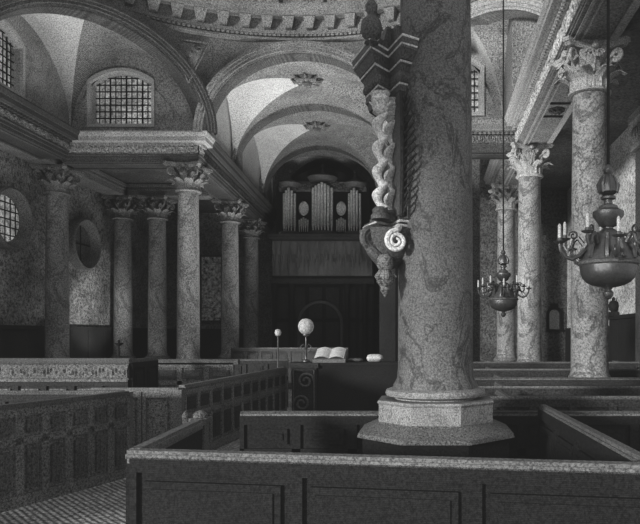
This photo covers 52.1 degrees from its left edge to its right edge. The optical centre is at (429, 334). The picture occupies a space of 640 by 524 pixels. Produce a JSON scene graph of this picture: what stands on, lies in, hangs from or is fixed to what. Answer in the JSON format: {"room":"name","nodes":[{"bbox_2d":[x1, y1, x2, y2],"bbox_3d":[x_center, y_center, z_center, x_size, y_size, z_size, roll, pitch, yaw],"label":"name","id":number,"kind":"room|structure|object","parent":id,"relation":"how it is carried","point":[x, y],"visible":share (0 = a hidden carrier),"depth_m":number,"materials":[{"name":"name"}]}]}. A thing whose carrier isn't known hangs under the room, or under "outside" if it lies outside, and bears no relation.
{"room":"house of worship","nodes":[
{"label":"house of worship","id":0,"kind":"room"},
{"bbox_2d":[6,15,68,123],"bbox_3d":[-12.100,-8.130,18.675,0.001,3.060,5.910,0,0,0],"label":"wall","id":1,"kind":"structure","parent":0,"point":[44,89],"depth_m":19.83,"materials":[{"name":"grey paint"}]},
{"bbox_2d":[0,19,24,97],"bbox_3d":[-12.205,-7.980,17.950,0.350,1.980,2.160,0,0,0],"label":"window","id":2,"kind":"structure","parent":1,"relation":"in","point":[12,47],"depth_m":18.73,"materials":[{"name":"paint"}]},
{"bbox_2d":[0,150,148,327],"bbox_3d":[-13.900,-4.000,23.900,0.400,12.000,18.800,0,0,0],"label":"wall","id":3,"kind":"structure","parent":0,"point":[22,271],"depth_m":24.52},
{"bbox_2d":[0,186,32,249],"bbox_3d":[-13.515,-3.750,20.550,0.370,2.000,2.000,0,0,0],"label":"window","id":4,"kind":"structure","parent":3,"relation":"in","point":[16,219],"depth_m":20.91,"materials":[{"name":"glass"}]},
{"bbox_2d":[69,218,100,269],"bbox_3d":[-13.515,-3.550,25.000,0.370,2.000,2.000,0,0,0],"label":"window","id":5,"kind":"structure","parent":3,"relation":"in","point":[84,237],"depth_m":25.17,"materials":[{"name":"glass"}]},
{"bbox_2d":[0,325,243,358],"bbox_3d":[-11.575,0.840,23.800,4.250,2.320,18.400,0,0,0],"label":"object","id":6,"kind":"structure","parent":3,"relation":"attached to","point":[16,341],"depth_m":25.45,"materials":[{"name":"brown wood"}]},
{"bbox_2d":[21,13,193,125],"bbox_3d":[-10.000,-8.060,18.675,4.200,2.800,5.750,0,0,0],"label":"vault","id":7,"kind":"object","parent":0,"point":[77,47],"visible":0.5,"depth_m":20.39,"materials":[{"name":"paint"}]},
{"bbox_2d":[72,54,192,130],"bbox_3d":[-10.050,-8.130,21.550,4.460,3.060,0.001,0,0,0],"label":"wall","id":8,"kind":"structure","parent":0,"point":[172,109],"depth_m":21.55,"materials":[{"name":"grey paint"}]},
{"bbox_2d":[87,68,154,126],"bbox_3d":[-10.390,-7.980,21.655,2.260,1.980,0.350,0,0,0],"label":"window","id":9,"kind":"structure","parent":8,"relation":"in","point":[119,97],"depth_m":21.71,"materials":[{"name":"glass"}]},
{"bbox_2d":[0,389,291,523],"bbox_3d":[-3.500,2.100,18.000,25.000,0.200,40.000,0,0,0],"label":"floor","id":10,"kind":"structure","parent":0,"point":[105,503],"depth_m":7.38,"materials":[{"name":"grey tile"}]},
{"bbox_2d":[28,163,84,357],"bbox_3d":[-12.930,-1.890,22.200,1.387,7.780,1.387,0,0,0],"label":"stone column","id":11,"kind":"structure","parent":10,"relation":"on","point":[57,180],"depth_m":21.90,"materials":[{"name":"stone"}]},
{"bbox_2d":[0,390,132,512],"bbox_3d":[-6.181,1.390,7.058,4.037,1.220,3.954,0,0,0],"label":"pew","id":12,"kind":"object","parent":10,"relation":"on","point":[54,443],"visible":0.98,"depth_m":7.89,"materials":[{"name":"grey wood"}]},
{"bbox_2d":[0,357,157,389],"bbox_3d":[-7.191,1.195,12.085,3.619,1.550,1.230,0,0,0],"label":"pew","id":13,"kind":"object","parent":10,"relation":"on","point":[15,373],"visible":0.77,"depth_m":11.53,"materials":[{"name":"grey wood"}]},
{"bbox_2d":[114,340,123,357],"bbox_3d":[-5.630,0.250,11.580,0.160,0.320,0.160,0,0,0],"label":"cross","id":14,"kind":"object","parent":13,"relation":"on","point":[118,344],"visible":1,"depth_m":11.56,"materials":[{"name":"metal"}]},
{"bbox_2d":[101,195,143,358],"bbox_3d":[-12.950,-1.890,27.000,1.387,7.780,1.387,0,0,0],"label":"stone column","id":15,"kind":"structure","parent":10,"relation":"on","point":[123,207],"depth_m":26.69,"materials":[{"name":"stone"}]},
{"bbox_2d":[0,142,126,195],"bbox_3d":[-13.050,-6.045,21.325,0.960,0.510,12.250,0,0,0],"label":"beam","id":16,"kind":"structure","parent":15,"relation":"on","point":[99,181],"depth_m":24.28,"materials":[{"name":"stone"}]},
{"bbox_2d":[0,84,79,159],"bbox_3d":[-12.140,-6.228,18.000,1.320,0.945,6.000,0,0,0],"label":"entablature","id":17,"kind":"object","parent":16,"relation":"attached to","point":[26,127],"visible":1,"depth_m":19.15,"materials":[{"name":"stone"}]},
{"bbox_2d":[136,195,177,358],"bbox_3d":[-11.500,-1.890,27.000,1.387,7.780,1.387,0,0,0],"label":"stone column","id":18,"kind":"structure","parent":10,"relation":"on","point":[157,207],"depth_m":26.69,"materials":[{"name":"stone"}]},
{"bbox_2d":[126,183,214,199],"bbox_3d":[-10.900,-6.045,27.000,3.400,0.510,0.960,0,0,0],"label":"beam","id":19,"kind":"structure","parent":18,"relation":"on","point":[151,189],"depth_m":26.60,"materials":[{"name":"stone"}]},
{"bbox_2d":[162,161,212,358],"bbox_3d":[-8.250,-1.890,21.850,1.387,7.780,1.387,0,0,0],"label":"stone column","id":20,"kind":"structure","parent":10,"relation":"on","point":[189,176],"depth_m":21.54,"materials":[{"name":"stone"}]},
{"bbox_2d":[62,131,214,169],"bbox_3d":[-9.806,-6.228,21.640,4.987,0.945,1.320,0,0,0],"label":"entablature","id":21,"kind":"object","parent":20,"relation":"on","point":[93,150],"visible":0.91,"depth_m":21.36,"materials":[{"name":"stone"}]},
{"bbox_2d":[0,0,217,134],"bbox_3d":[-9.709,-8.150,18.746,0.810,2.980,7.239,0,0,41],"label":"arch","id":22,"kind":"object","parent":21,"relation":"on","point":[99,12],"visible":0.98,"depth_m":19.40,"materials":[{"name":"stone"}]},
{"bbox_2d":[193,40,356,131],"bbox_3d":[-4.300,-8.150,21.295,6.920,2.980,0.810,0,0,0],"label":"arch","id":23,"kind":"object","parent":21,"relation":"on","point":[257,59],"visible":0.69,"depth_m":21.00,"materials":[{"name":"stone"}]},
{"bbox_2d":[91,367,286,449],"bbox_3d":[-4.344,1.390,12.693,1.404,1.220,5.893,0,0,3],"label":"pew","id":24,"kind":"object","parent":10,"relation":"on","point":[157,411],"visible":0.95,"depth_m":11.05,"materials":[{"name":"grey wood"}]},
{"bbox_2d":[182,411,189,423],"bbox_3d":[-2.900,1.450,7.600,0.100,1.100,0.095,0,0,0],"label":"finial","id":25,"kind":"object","parent":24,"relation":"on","point":[185,416],"visible":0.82,"depth_m":7.57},
{"bbox_2d":[158,359,239,386],"bbox_3d":[-5.475,1.240,13.400,2.950,1.460,0.160,0,0,0],"label":"pew","id":26,"kind":"object","parent":10,"relation":"on","point":[171,372],"visible":0.26,"depth_m":13.34,"materials":[{"name":"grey wood"}]},
{"bbox_2d":[211,199,248,358],"bbox_3d":[-8.680,-1.890,27.800,1.387,7.780,1.387,0,0,0],"label":"stone column","id":27,"kind":"structure","parent":10,"relation":"on","point":[230,211],"depth_m":27.48,"materials":[{"name":"stone"}]},
{"bbox_2d":[238,218,266,347],"bbox_3d":[-9.020,-1.890,32.300,1.387,7.780,1.387,0,0,0],"label":"stone column","id":28,"kind":"structure","parent":10,"relation":"on","point":[251,228],"depth_m":31.99,"materials":[{"name":"stone"}]},
{"bbox_2d":[198,142,275,230],"bbox_3d":[-8.509,-6.228,28.633,1.320,0.945,13.734,0,0,-4],"label":"entablature","id":29,"kind":"object","parent":28,"relation":"on","point":[227,181],"visible":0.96,"depth_m":26.14,"materials":[{"name":"stone"}]},
{"bbox_2d":[237,153,242,170],"bbox_3d":[-8.010,-7.380,26.500,0.460,1.440,0.680,0,0,0],"label":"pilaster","id":30,"kind":"object","parent":29,"relation":"on","point":[240,160],"visible":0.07,"depth_m":26.48,"materials":[{"name":"stone"}]},
{"bbox_2d":[231,104,387,163],"bbox_3d":[-4.700,-8.140,26.130,7.180,2.960,0.740,0,0,0],"label":"arch","id":31,"kind":"object","parent":29,"relation":"on","point":[262,123],"visible":0.49,"depth_m":26.07,"materials":[{"name":"stone"}]},
{"bbox_2d":[259,145,377,197],"bbox_3d":[-5.400,-8.140,31.730,6.380,2.960,0.740,0,0,0],"label":"arch","id":32,"kind":"object","parent":29,"relation":"on","point":[294,153],"visible":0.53,"depth_m":31.64,"materials":[{"name":"stone"}]},
{"bbox_2d":[235,359,288,406],"bbox_3d":[-8.350,1.315,17.593,8.900,1.310,0.124,0,0,0],"label":"pew","id":33,"kind":"object","parent":10,"relation":"on","point":[246,365],"visible":0.08,"depth_m":17.54,"materials":[{"name":"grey wood"}]},
{"bbox_2d":[231,348,347,388],"bbox_3d":[-5.150,1.215,23.493,4.300,1.510,0.124,0,0,0],"label":"pew","id":34,"kind":"object","parent":10,"relation":"on","point":[293,354],"visible":0.34,"depth_m":23.44,"materials":[{"name":"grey wood"}]},
{"bbox_2d":[275,329,280,367],"bbox_3d":[-3.800,0.925,16.000,0.320,2.150,0.320,0,0,0],"label":"candle lamp","id":35,"kind":"object","parent":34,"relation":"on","point":[277,331],"visible":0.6,"depth_m":15.99,"materials":[{"name":"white glass"}]},
{"bbox_2d":[269,234,375,360],"bbox_3d":[-5.445,-1.550,32.825,5.350,7.100,1.150,0,0,0],"label":"gallery","id":36,"kind":"object","parent":10,"relation":"on","point":[328,280],"visible":0.83,"depth_m":32.45,"materials":[{"name":"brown wood"}]},
{"bbox_2d":[276,164,371,233],"bbox_3d":[-5.620,-7.035,33.700,4.900,3.850,2.000,0,0,0],"label":"pipe organ","id":37,"kind":"object","parent":36,"relation":"on","point":[322,200],"visible":0.94,"depth_m":33.43,"materials":[{"name":"black wood"}]},
{"bbox_2d":[288,361,397,410],"bbox_3d":[-1.960,1.335,15.860,2.920,1.330,0.880,0,0,0],"label":"desk","id":38,"kind":"object","parent":10,"relation":"on","point":[348,386],"visible":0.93,"depth_m":15.55,"materials":[{"name":"black wood"}]},
{"bbox_2d":[298,318,313,361],"bbox_3d":[-3.100,0.125,16.000,0.400,1.080,0.400,0,0,0],"label":"globe lamp","id":39,"kind":"object","parent":38,"relation":"on","point":[305,326],"visible":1,"depth_m":15.90,"materials":[{"name":"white glass"}]},
{"bbox_2d":[312,347,347,362],"bbox_3d":[-2.450,0.485,15.750,0.800,0.370,0.540,0,0,0],"label":"open book","id":40,"kind":"object","parent":38,"relation":"on","point":[324,354],"visible":1,"depth_m":15.61,"materials":[{"name":"paper"}]},
{"bbox_2d":[348,358,362,361],"bbox_3d":[-1.850,0.620,15.850,0.400,0.100,0.300,0,0,0],"label":"cushion","id":41,"kind":"object","parent":38,"relation":"on","point":[349,359],"visible":0.99,"depth_m":15.75,"materials":[{"name":"grey fabric"}]},
{"bbox_2d":[367,354,382,361],"bbox_3d":[-1.360,0.570,15.800,0.420,0.200,0.340,0,0,0],"label":"cushion","id":42,"kind":"object","parent":38,"relation":"on","point":[371,357],"visible":0.99,"depth_m":15.68,"materials":[{"name":"fabric"}]},
{"bbox_2d":[125,404,639,523],"bbox_3d":[0.673,1.355,5.511,5.854,1.290,3.709,0,0,0],"label":"pew","id":43,"kind":"object","parent":10,"relation":"on","point":[289,467],"visible":0.91,"depth_m":4.20,"materials":[{"name":"black wood"}]},
{"bbox_2d":[357,0,513,457],"bbox_3d":[0.055,-1.890,6.400,1.500,7.780,1.500,0,0,0],"label":"stone column","id":44,"kind":"structure","parent":10,"relation":"on","point":[435,405],"depth_m":6.06,"materials":[{"name":"stone"}]},
{"bbox_2d":[351,0,418,296],"bbox_3d":[-0.452,-1.840,6.348,0.704,2.960,0.837,0,0,0],"label":"monument","id":45,"kind":"object","parent":44,"relation":"attached to","point":[383,65],"visible":0.98,"depth_m":6.09,"materials":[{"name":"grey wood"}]},
{"bbox_2d":[374,254,396,296],"bbox_3d":[-0.418,-0.560,6.050,0.209,0.400,0.220,0,0,0],"label":"pendant","id":46,"kind":"object","parent":45,"relation":"attached to","point":[385,276],"depth_m":6.00,"materials":[{"name":"stone"}]},
{"bbox_2d":[364,216,407,226],"bbox_3d":[-0.427,-1.075,6.379,0.488,0.190,0.570,0,0,0],"label":"shelf","id":47,"kind":"object","parent":45,"relation":"attached to","point":[391,221],"depth_m":6.16,"materials":[{"name":"grey wood"}]},
{"bbox_2d":[488,183,518,361],"bbox_3d":[2.980,-1.890,25.000,1.387,7.780,1.387,0,0,0],"label":"stone column","id":48,"kind":"structure","parent":10,"relation":"on","point":[506,326],"depth_m":24.67,"materials":[{"name":"stone"}]},
{"bbox_2d":[506,142,553,361],"bbox_3d":[3.080,-1.890,19.800,1.387,7.780,1.387,0,0,0],"label":"stone column","id":49,"kind":"structure","parent":10,"relation":"on","point":[528,160],"depth_m":19.48,"materials":[{"name":"stone"}]},
{"bbox_2d":[472,118,516,158],"bbox_3d":[0.720,-6.228,20.390,4.040,0.945,1.220,0,0,0],"label":"entablature","id":50,"kind":"object","parent":49,"relation":"on","point":[487,133],"visible":0.38,"depth_m":20.17,"materials":[{"name":"stone"}]},
{"bbox_2d":[382,0,543,131],"bbox_3d":[1.399,-8.150,18.906,7.441,2.980,0.810,0,0,43],"label":"arch","id":51,"kind":"object","parent":50,"relation":"on","point":[483,12],"visible":0.19,"depth_m":18.14,"materials":[{"name":"paint"}]},
{"bbox_2d":[473,367,639,376],"bbox_3d":[3.000,1.350,14.691,5.400,1.200,1.121,0,0,0],"label":"pew","id":52,"kind":"object","parent":10,"relation":"on","point":[487,372],"visible":0.16,"depth_m":14.14,"materials":[{"name":"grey wood"}]},
{"bbox_2d":[473,361,639,368],"bbox_3d":[3.250,1.330,17.491,5.300,1.240,1.121,0,0,0],"label":"pew","id":53,"kind":"object","parent":10,"relation":"on","point":[614,364],"visible":0.23,"depth_m":16.94,"materials":[{"name":"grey wood"}]},
{"bbox_2d":[474,374,639,385],"bbox_3d":[2.850,1.360,12.091,5.100,1.180,1.121,0,0,0],"label":"pew","id":54,"kind":"object","parent":10,"relation":"on","point":[481,381],"visible":0.19,"depth_m":11.54,"materials":[{"name":"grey wood"}]},
{"bbox_2d":[478,382,639,395],"bbox_3d":[2.450,1.370,10.391,4.300,1.160,1.121,0,0,0],"label":"pew","id":55,"kind":"object","parent":10,"relation":"on","point":[490,390],"visible":0.14,"depth_m":9.84,"materials":[{"name":"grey wood"}]},
{"bbox_2d":[490,390,639,410],"bbox_3d":[2.100,1.370,8.791,3.600,1.160,1.121,0,0,0],"label":"pew","id":56,"kind":"object","parent":10,"relation":"on","point":[502,401],"visible":0.24,"depth_m":8.24,"materials":[{"name":"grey wood"}]},
{"bbox_2d":[552,35,629,376],"bbox_3d":[3.240,-1.890,13.000,1.387,7.780,1.387,0,0,0],"label":"stone column","id":57,"kind":"structure","parent":10,"relation":"on","point":[583,63],"depth_m":12.68,"materials":[{"name":"stone"}]},
{"bbox_2d":[484,0,639,185],"bbox_3d":[2.985,-6.194,17.200,1.370,1.053,20.600,0,0,0],"label":"entablature","id":58,"kind":"object","parent":57,"relation":"on","point":[539,109],"visible":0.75,"depth_m":14.89,"materials":[{"name":"stone"}]},
{"bbox_2d":[101,0,212,87],"bbox_3d":[-9.408,-8.205,18.482,0.471,3.090,7.119,0,0,41],"label":"wall","id":59,"kind":"structure","parent":0,"point":[171,35],"depth_m":20.58,"materials":[{"name":"stone"}]},
{"bbox_2d":[176,38,208,82],"bbox_3d":[-7.741,-8.783,20.525,1.248,1.386,0.113,0,0,-20],"label":"ornament","id":60,"kind":"object","parent":59,"relation":"attached to","point":[191,52],"visible":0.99,"depth_m":20.56,"materials":[{"name":"stone"}]},
{"bbox_2d":[67,142,268,212],"bbox_3d":[-11.000,-6.375,23.800,5.400,0.150,18.400,0,0,0],"label":"ceiling","id":61,"kind":"structure","parent":0,"point":[126,176],"depth_m":25.76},
{"bbox_2d":[166,213,243,328],"bbox_3d":[-11.775,-2.300,33.150,4.650,8.600,0.300,0,0,0],"label":"wall","id":62,"kind":"structure","parent":0,"point":[210,227],"depth_m":33.00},
{"bbox_2d":[200,255,221,321],"bbox_3d":[-11.200,-2.375,32.815,1.160,3.410,0.130,0,0,0],"label":"tapestry","id":63,"kind":"object","parent":62,"relation":"attached to","point":[210,265],"visible":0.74,"depth_m":32.80,"materials":[{"name":"fabric"}]},
{"bbox_2d":[216,97,272,205],"bbox_3d":[-8.191,-8.030,28.394,0.133,2.740,14.454,0,0,-5],"label":"wall","id":64,"kind":"structure","parent":0,"point":[251,163],"depth_m":28.47,"materials":[{"name":"paint"}]},
{"bbox_2d":[206,37,379,85],"bbox_3d":[-4.300,-8.205,20.883,6.800,3.090,0.495,0,0,0],"label":"wall","id":65,"kind":"structure","parent":0,"point":[225,51],"depth_m":21.09,"materials":[{"name":"paint"}]},
{"bbox_2d":[102,0,477,41],"bbox_3d":[-4.300,-10.240,13.213,18.300,1.120,17.074,0,0,0],"label":"crown molding","id":66,"kind":"structure","parent":65,"relation":"attached to","point":[242,20],"depth_m":20.74,"materials":[{"name":"stone"}]},
{"bbox_2d":[246,0,345,2],"bbox_3d":[-4.300,-13.713,17.353,16.163,5.839,7.766,0,0,0],"label":"ceiling","id":67,"kind":"structure","parent":0,"point":[273,1],"depth_m":21.16,"materials":[{"name":"stone"}]},
{"bbox_2d":[227,61,387,161],"bbox_3d":[-4.575,-7.990,23.600,6.750,2.660,4.600,0,0,0],"label":"vault","id":68,"kind":"object","parent":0,"point":[269,90],"visible":0.69,"depth_m":24.43,"materials":[{"name":"paint"}]},
{"bbox_2d":[290,73,323,88],"bbox_3d":[-4.450,-9.180,23.200,1.203,0.280,0.981,0,0,19],"label":"boss","id":69,"kind":"object","parent":68,"relation":"attached to","point":[304,79],"visible":1,"depth_m":23.03,"materials":[{"name":"stone"}]},
{"bbox_2d":[235,111,387,193],"bbox_3d":[-4.860,-7.990,28.750,6.780,2.660,5.500,0,0,0],"label":"vault","id":70,"kind":"object","parent":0,"point":[284,135],"visible":0.7,"depth_m":29.68,"materials":[{"name":"paint"}]},
{"bbox_2d":[303,121,330,131],"bbox_3d":[-5.000,-9.180,28.300,1.203,0.280,0.981,0,0,19],"label":"boss","id":71,"kind":"object","parent":70,"relation":"attached to","point":[317,126],"visible":1,"depth_m":28.09,"materials":[{"name":"stone"}]},
{"bbox_2d":[263,150,375,208],"bbox_3d":[-5.580,-7.990,33.600,6.039,2.660,4.000,0,0,0],"label":"vault","id":72,"kind":"object","parent":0,"point":[306,161],"visible":0.69,"depth_m":34.45,"materials":[{"name":"paint"}]},
{"bbox_2d":[258,159,479,361],"bbox_3d":[-1.850,-4.000,35.800,15.500,12.000,0.400,0,0,0],"label":"wall","id":73,"kind":"structure","parent":0,"point":[264,243],"depth_m":35.60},
{"bbox_2d":[379,163,397,360],"bbox_3d":[-1.600,-2.350,29.800,0.600,8.700,11.600,0,0,0],"label":"wall","id":74,"kind":"structure","parent":0,"point":[388,305],"depth_m":24.00,"materials":[{"name":"black wood"}]},
{"bbox_2d":[471,48,502,117],"bbox_3d":[0.550,-8.130,20.450,3.660,3.060,0.001,0,0,0],"label":"wall","id":75,"kind":"structure","parent":0,"point":[492,101],"depth_m":20.45,"materials":[{"name":"grey paint"}]},
{"bbox_2d":[471,58,483,115],"bbox_3d":[0.650,-7.980,20.555,2.160,1.980,0.350,0,0,0],"label":"window","id":76,"kind":"structure","parent":75,"relation":"in","point":[477,79],"depth_m":20.52,"materials":[{"name":"glass"}]},
{"bbox_2d":[471,19,508,116],"bbox_3d":[0.900,-8.060,19.100,2.900,2.800,2.700,0,0,0],"label":"vault","id":77,"kind":"object","parent":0,"point":[486,40],"visible":0.38,"depth_m":19.71,"materials":[{"name":"paint"}]},
{"bbox_2d":[475,0,531,316],"bbox_3d":[1.445,-4.930,12.994,1.095,9.140,1.133,0,0,-15],"label":"chandelier","id":78,"kind":"object","parent":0,"point":[503,295],"visible":1,"depth_m":12.87,"materials":[{"name":"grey metal"}]},
{"bbox_2d":[504,18,537,116],"bbox_3d":[2.912,-8.050,18.475,0.949,2.900,4.089,0,0,-28],"label":"wall","id":79,"kind":"structure","parent":0,"point":[520,30],"depth_m":18.42,"materials":[{"name":"paint"}]},
{"bbox_2d":[480,159,566,361],"bbox_3d":[4.300,-4.000,28.150,4.200,12.000,0.300,0,0,0],"label":"wall","id":80,"kind":"structure","parent":0,"point":[553,203],"depth_m":28.00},
{"bbox_2d":[546,304,562,331],"bbox_3d":[5.420,-0.760,27.905,0.720,1.220,0.150,0,0,0],"label":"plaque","id":81,"kind":"structure","parent":80,"relation":"in","point":[553,317],"depth_m":27.90,"materials":[{"name":"grey stone"}]},
{"bbox_2d":[541,6,639,190],"bbox_3d":[4.800,-6.375,17.750,2.400,0.150,20.500,0,0,0],"label":"ceiling","id":82,"kind":"structure","parent":0,"point":[625,96],"depth_m":18.12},
{"bbox_2d":[553,0,639,299],"bbox_3d":[1.765,-4.780,6.494,1.095,8.840,1.133,0,0,-15],"label":"chandelier","id":83,"kind":"object","parent":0,"point":[607,259],"visible":1,"depth_m":6.37,"materials":[{"name":"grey metal"}]},
{"bbox_2d":[558,224,560,237],"bbox_3d":[1.293,-1.030,6.384,0.036,0.160,0.034,0,0,0],"label":"candle","id":84,"kind":"object","parent":83,"relation":"on","point":[559,226],"depth_m":6.37,"materials":[{"name":"wax"}]},
{"bbox_2d":[563,222,566,234],"bbox_3d":[1.406,-1.100,6.675,0.036,0.160,0.034,0,0,0],"label":"candle","id":85,"kind":"object","parent":83,"relation":"on","point":[564,224],"depth_m":6.66,"materials":[{"name":"wax"}]},
{"bbox_2d":[586,212,588,226],"bbox_3d":[1.519,-1.100,6.170,0.036,0.160,0.034,0,0,0],"label":"candle","id":86,"kind":"object","parent":83,"relation":"on","point":[587,214],"depth_m":6.15,"materials":[{"name":"wax"}]},
{"bbox_2d":[592,194,623,227],"bbox_3d":[1.810,-1.255,6.500,0.310,0.330,0.310,0,0,0],"label":"stem","id":87,"kind":"object","parent":83,"relation":"on","point":[606,215],"depth_m":6.41,"materials":[{"name":"grey metal"}]},
{"bbox_2d":[617,216,620,230],"bbox_3d":[1.760,-1.030,5.972,0.036,0.160,0.034,0,0,0],"label":"candle","id":88,"kind":"object","parent":83,"relation":"on","point":[618,218],"depth_m":5.96,"materials":[{"name":"wax"}]},
{"bbox_2d":[567,126,634,327],"bbox_3d":[6.150,-4.000,18.850,0.300,12.000,18.700,0,0,0],"label":"wall","id":89,"kind":"structure","parent":0,"point":[622,162],"depth_m":19.85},
{"bbox_2d":[565,313,634,361],"bbox_3d":[5.900,0.690,18.750,0.200,2.620,18.300,0,0,0],"label":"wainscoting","id":90,"kind":"structure","parent":89,"relation":"attached to","point":[621,327],"depth_m":19.75,"materials":[{"name":"black wood"}]},
{"bbox_2d":[608,297,618,315],"bbox_3d":[5.850,-0.910,20.400,0.340,0.620,0.440,0,0,0],"label":"finial","id":91,"kind":"object","parent":90,"relation":"on","point":[613,306],"visible":0.97,"depth_m":20.28,"materials":[{"name":"black wood"}]},
{"bbox_2d":[628,106,639,367],"bbox_3d":[5.695,-1.950,16.950,0.610,7.900,1.000,0,0,0],"label":"pilaster","id":92,"kind":"object","parent":89,"relation":"attached to","point":[634,119],"visible":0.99,"depth_m":17.09,"materials":[{"name":"stone"}]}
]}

